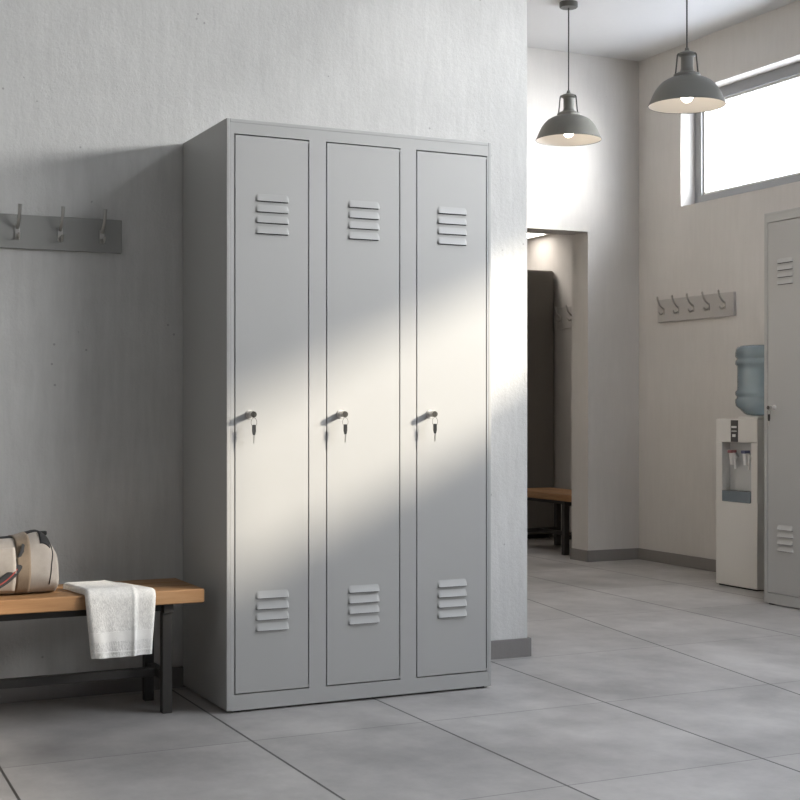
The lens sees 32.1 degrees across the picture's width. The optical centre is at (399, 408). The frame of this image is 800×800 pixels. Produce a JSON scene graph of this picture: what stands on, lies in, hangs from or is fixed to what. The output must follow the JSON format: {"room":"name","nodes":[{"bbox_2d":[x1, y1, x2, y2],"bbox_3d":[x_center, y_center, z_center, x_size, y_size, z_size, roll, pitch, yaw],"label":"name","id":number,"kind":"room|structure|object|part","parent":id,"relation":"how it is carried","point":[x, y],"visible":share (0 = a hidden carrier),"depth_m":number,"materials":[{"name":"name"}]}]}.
{"room":"changing room","nodes":[
{"label":"changing room","id":0,"kind":"room"},
{"bbox_2d":[0,0,526,678],"bbox_3d":[-1.213,-0.604,4.451,3.672,3.050,0.150,0,0,-26],"label":"wall partition","id":1,"kind":"structure","parent":0,"point":[100,100],"depth_m":4.55,"materials":[{"name":"paint"}]},
{"bbox_2d":[0,204,121,253],"bbox_3d":[-1.207,-0.570,4.331,0.700,0.134,0.072,0,0,-26],"label":"hook rail","id":2,"kind":"object","parent":1,"relation":"attached to","point":[17,231],"visible":1,"depth_m":4.41,"materials":[{"name":"grey metal"}]},
{"bbox_2d":[0,637,530,703],"bbox_3d":[-1.728,0.887,5.536,3.684,0.068,2.577,0,0,-26],"label":"baseboard","id":3,"kind":"structure","parent":1,"relation":"attached to","point":[520,647],"depth_m":4.49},
{"bbox_2d":[0,537,799,799],"bbox_3d":[0.336,0.982,4.101,6.561,0.120,11.900,0,0,-26],"label":"floor","id":4,"kind":"structure","parent":0,"point":[640,679],"depth_m":4.07,"materials":[{"name":"tile"}]},
{"bbox_2d":[0,578,203,713],"bbox_3d":[-1.242,0.733,4.058,1.300,0.377,0.300,0,0,-26],"label":"bench","id":5,"kind":"object","parent":4,"relation":"on","point":[59,603],"visible":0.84,"depth_m":4.18,"materials":[{"name":"brown wood"}]},
{"bbox_2d":[0,530,58,594],"bbox_3d":[-1.254,0.452,4.051,0.492,0.183,0.257,0,0,-26],"label":"duffel bag","id":6,"kind":"object","parent":5,"relation":"on","point":[28,559],"visible":1,"depth_m":4.04,"materials":[{"name":"beige fabric"}]},
{"bbox_3d":[-1.203,0.486,3.946,0.232,0.069,0.024,0,0,-26],"label":"handle trim","id":7,"kind":"part","parent":6,"relation":"part of","materials":[{"name":"red fabric"}]},
{"bbox_3d":[-1.207,0.459,3.963,0.284,0.137,0.055,0,0,-26],"label":"handle","id":8,"kind":"part","parent":6,"relation":"part of","materials":[{"name":"black"}]},
{"bbox_2d":[63,580,155,658],"bbox_3d":[-0.865,0.625,4.146,0.235,0.204,0.207,0,0,-26],"label":"towel","id":9,"kind":"object","parent":5,"relation":"on","point":[120,615],"visible":1,"depth_m":4.07,"materials":[{"name":"fabric"}]},
{"bbox_3d":[-0.796,0.769,4.394,0.030,0.305,0.030,0,0,-26],"label":"leg","id":10,"kind":"part","parent":5,"relation":"part of","materials":[{"name":"black metal"}]},
{"bbox_3d":[-0.749,0.810,4.295,0.026,0.026,0.150,0,0,-26],"label":"rail","id":11,"kind":"part","parent":5,"relation":"part of","materials":[{"name":"black metal"}]},
{"bbox_3d":[-0.710,0.769,4.214,0.030,0.305,0.030,0,0,-26],"label":"leg","id":12,"kind":"part","parent":5,"relation":"part of","materials":[{"name":"black metal"}]},
{"bbox_2d":[183,118,490,712],"bbox_3d":[-0.200,0.021,4.576,0.915,1.800,0.493,0,0,-26],"label":"locker","id":13,"kind":"object","parent":4,"relation":"on","point":[331,275],"visible":1,"depth_m":4.38,"materials":[{"name":"silver metal"}]},
{"bbox_2d":[251,418,256,442],"bbox_3d":[-0.441,0.067,4.195,0.019,0.079,0.004,0,0,-26],"label":"key","id":14,"kind":"object","parent":13,"relation":"hanging from","point":[253,426],"visible":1,"depth_m":4.19,"materials":[{"name":"grey metal"}]},
{"bbox_3d":[-0.392,0.017,4.261,0.240,1.692,0.026,0,0,-26],"label":"door","id":15,"kind":"part","parent":13,"relation":"part of","materials":[{"name":"silver metal"}]},
{"bbox_2d":[342,417,347,441],"bbox_3d":[-0.170,0.067,4.325,0.019,0.079,0.004,0,0,-20],"label":"key","id":16,"kind":"object","parent":13,"relation":"hanging from","point":[344,425],"visible":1,"depth_m":4.32,"materials":[{"name":"silver metal"}]},
{"bbox_3d":[-0.115,0.017,4.394,0.253,1.692,0.026,0,0,-26],"label":"door","id":17,"kind":"part","parent":13,"relation":"part of","materials":[{"name":"silver metal"}]},
{"bbox_2d":[432,417,437,440],"bbox_3d":[0.113,0.067,4.461,0.019,0.079,0.004,0,0,-16],"label":"key","id":18,"kind":"object","parent":13,"relation":"hanging from","point":[434,425],"visible":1,"depth_m":4.46,"materials":[{"name":"silver metal"}]},
{"bbox_3d":[0.169,0.017,4.531,0.257,1.692,0.026,0,0,-26],"label":"door","id":19,"kind":"part","parent":13,"relation":"part of","materials":[{"name":"silver metal"}]},
{"bbox_2d":[527,270,553,538],"bbox_3d":[0.742,-0.031,10.011,0.555,1.905,0.500,0,0,-26],"label":"tall cabinet","id":20,"kind":"object","parent":4,"relation":"on","point":[540,283],"visible":0.18,"depth_m":9.86,"materials":[{"name":"grey metal"}]},
{"bbox_2d":[527,487,571,554],"bbox_3d":[1.052,0.731,9.061,0.350,0.382,0.840,0,0,-26],"label":"bench","id":21,"kind":"object","parent":4,"relation":"on","point":[558,496],"visible":0.58,"depth_m":8.95,"materials":[{"name":"brown wood"}]},
{"bbox_3d":[0.931,0.810,9.311,0.254,0.026,0.032,0,0,-26],"label":"rail","id":22,"kind":"part","parent":21,"relation":"part of","materials":[{"name":"black metal"}]},
{"bbox_3d":[1.062,0.766,9.374,0.036,0.310,0.036,0,0,-26],"label":"leg","id":23,"kind":"part","parent":21,"relation":"part of","materials":[{"name":"black metal"}]},
{"bbox_3d":[1.041,0.766,8.749,0.036,0.310,0.036,0,0,-26],"label":"leg","id":24,"kind":"part","parent":21,"relation":"part of","materials":[{"name":"black metal"}]},
{"bbox_2d":[715,416,763,590],"bbox_3d":[1.880,0.479,7.212,0.350,0.885,0.332,0,0,-26],"label":"water dispenser","id":25,"kind":"object","parent":4,"relation":"on","point":[739,502],"visible":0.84,"depth_m":7.12,"materials":[{"name":"white plastic"}]},
{"bbox_2d":[727,450,738,468],"bbox_3d":[1.729,0.262,7.186,0.054,0.097,0.054,0,0,-26],"label":"tap","id":26,"kind":"object","parent":25,"relation":"on","point":[733,454],"depth_m":7.18,"materials":[{"name":"red"}]},
{"bbox_3d":[1.722,0.116,7.150,0.007,0.112,0.056,0,0,-26],"label":"control panel","id":27,"kind":"part","parent":25,"relation":"part of","materials":[{"name":"grey plastic"}]},
{"bbox_2d":[722,490,750,503],"bbox_3d":[1.748,0.453,7.147,0.052,0.058,0.225,0,0,-26],"label":"drip tray","id":28,"kind":"object","parent":25,"relation":"on","point":[728,496],"depth_m":7.14,"materials":[{"name":"grey plastic"}]},
{"bbox_3d":[1.776,0.328,7.161,0.008,0.306,0.225,0,0,-26],"label":"niche panel","id":29,"kind":"part","parent":25,"relation":"part of","materials":[{"name":"grey plastic"}]},
{"bbox_2d":[741,450,750,469],"bbox_3d":[1.775,0.262,7.090,0.054,0.097,0.054,0,0,-26],"label":"tap","id":30,"kind":"object","parent":25,"relation":"on","point":[746,454],"depth_m":7.08,"materials":[{"name":"blue"}]},
{"bbox_2d":[735,345,763,415],"bbox_3d":[1.879,-0.145,7.218,0.269,0.364,0.269,0,0,-26],"label":"water bottle","id":31,"kind":"object","parent":25,"relation":"on","point":[739,353],"visible":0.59,"depth_m":7.31,"materials":[{"name":"blue plastic"}]},
{"bbox_2d":[764,207,799,608],"bbox_3d":[2.105,-0.001,6.248,0.493,1.844,0.915,0,0,-26],"label":"locker","id":32,"kind":"object","parent":4,"relation":"on","point":[781,228],"visible":1,"depth_m":6.46,"materials":[{"name":"silver metal"}]},
{"bbox_2d":[527,234,571,539],"bbox_3d":[1.264,-0.604,9.774,0.150,3.050,2.080,0,0,-26],"label":"wall","id":33,"kind":"structure","parent":0,"point":[550,252],"depth_m":9.85,"materials":[{"name":"paint"}]},
{"bbox_2d":[555,305,571,328],"bbox_3d":[1.253,-0.641,9.541,0.072,0.156,0.700,0,0,-26],"label":"hook rail","id":34,"kind":"object","parent":33,"relation":"attached to","point":[564,315],"visible":0.34,"depth_m":9.78,"materials":[{"name":"grey"}]},
{"bbox_2d":[527,47,638,550],"bbox_3d":[-1.148,-0.604,7.360,6.311,3.050,0.180,0,0,-26],"label":"wall","id":35,"kind":"structure","parent":0,"point":[588,193],"depth_m":8.40,"materials":[{"name":"paint"}]},
{"bbox_2d":[570,548,637,561],"bbox_3d":[0.369,0.887,8.082,2.327,0.068,0.192,0,0,-26],"label":"baseboard","id":36,"kind":"structure","parent":35,"relation":"attached to","point":[630,553],"depth_m":8.42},
{"bbox_2d":[527,0,797,60],"bbox_3d":[0.830,-2.503,3.074,6.561,0.750,9.620,0,0,-26],"label":"ceiling","id":37,"kind":"structure","parent":0,"point":[634,30],"depth_m":7.66,"materials":[{"name":"paint"}]},
{"bbox_2d":[535,0,601,145],"bbox_3d":[0.884,-1.768,7.283,0.347,0.722,0.347,0,0,41],"label":"pendant lamp","id":38,"kind":"object","parent":37,"relation":"hanging from","point":[568,127],"visible":1,"depth_m":7.24,"materials":[{"name":"grey metal"}]},
{"bbox_3d":[0.884,-1.470,7.283,0.347,0.127,0.347,0,0,41],"label":"lamp shade","id":39,"kind":"part","parent":38,"relation":"part of","materials":[{"name":"grey metal"}]},
{"bbox_3d":[0.884,-1.885,7.283,0.007,0.446,0.007,0,0,41],"label":"cord","id":40,"kind":"part","parent":38,"relation":"part of","materials":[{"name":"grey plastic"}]},
{"bbox_2d":[648,0,726,113],"bbox_3d":[1.287,-1.744,6.234,0.347,0.770,0.347,0,0,41],"label":"pendant lamp","id":41,"kind":"object","parent":37,"relation":"hanging from","point":[687,91],"visible":1,"depth_m":6.20,"materials":[{"name":"grey metal"}]},
{"bbox_3d":[1.287,-1.861,6.234,0.007,0.494,0.007,0,0,41],"label":"cord","id":42,"kind":"part","parent":41,"relation":"part of","materials":[{"name":"grey plastic"}]},
{"bbox_3d":[1.287,-1.427,6.234,0.056,0.108,0.056,0,0,41],"label":"bulb","id":43,"kind":"part","parent":41,"relation":"part of","materials":[{"name":"white glass"}]},
{"bbox_3d":[1.287,-1.422,6.234,0.347,0.127,0.347,0,0,41],"label":"lamp shade","id":44,"kind":"part","parent":41,"relation":"part of","materials":[{"name":"grey metal"}]},
{"bbox_2d":[639,0,799,559],"bbox_3d":[3.593,-0.604,4.413,0.280,3.050,9.240,0,0,-26],"label":"wall","id":45,"kind":"structure","parent":0,"point":[688,369],"depth_m":8.05,"materials":[{"name":"paint"}]},
{"bbox_2d":[638,548,715,571],"bbox_3d":[3.462,0.887,4.350,0.012,0.068,9.240,0,0,-26],"label":"baseboard","id":46,"kind":"structure","parent":45,"relation":"attached to","point":[694,562],"depth_m":8.15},
{"bbox_2d":[656,290,735,322],"bbox_3d":[1.676,-0.589,7.993,0.072,0.148,0.700,0,0,-26],"label":"hook rail","id":47,"kind":"object","parent":45,"relation":"attached to","point":[702,306],"visible":1,"depth_m":7.97,"materials":[{"name":"grey metal"}]},
{"bbox_2d":[695,62,799,202],"bbox_3d":[2.233,-1.514,7.217,0.060,0.659,2.172,0,0,-26],"label":"window","id":48,"kind":"structure","parent":45,"relation":"in","point":[791,72],"depth_m":7.88,"materials":[{"name":"silver metal"}]},
{"bbox_3d":[-1.608,-1.319,8.476,6.450,0.120,2.230,0,0,-26],"label":"ceiling","id":49,"kind":"structure","parent":0,"visible":0},
{"bbox_2d":[527,232,547,238],"bbox_3d":[0.337,-1.252,9.727,1.480,0.014,0.300,0,0,-26],"label":"recessed light","id":50,"kind":"object","parent":49,"relation":"in","point":[529,235],"visible":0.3,"depth_m":9.95,"materials":[{"name":"white plastic"}]},
{"bbox_2d":[527,233,543,237],"bbox_3d":[0.337,-1.252,9.727,1.450,0.009,0.270,0,0,-26],"label":"diffuser","id":51,"kind":"object","parent":50,"relation":"attached to","point":[529,235],"depth_m":9.99,"materials":[{"name":"white plastic"}]}
]}

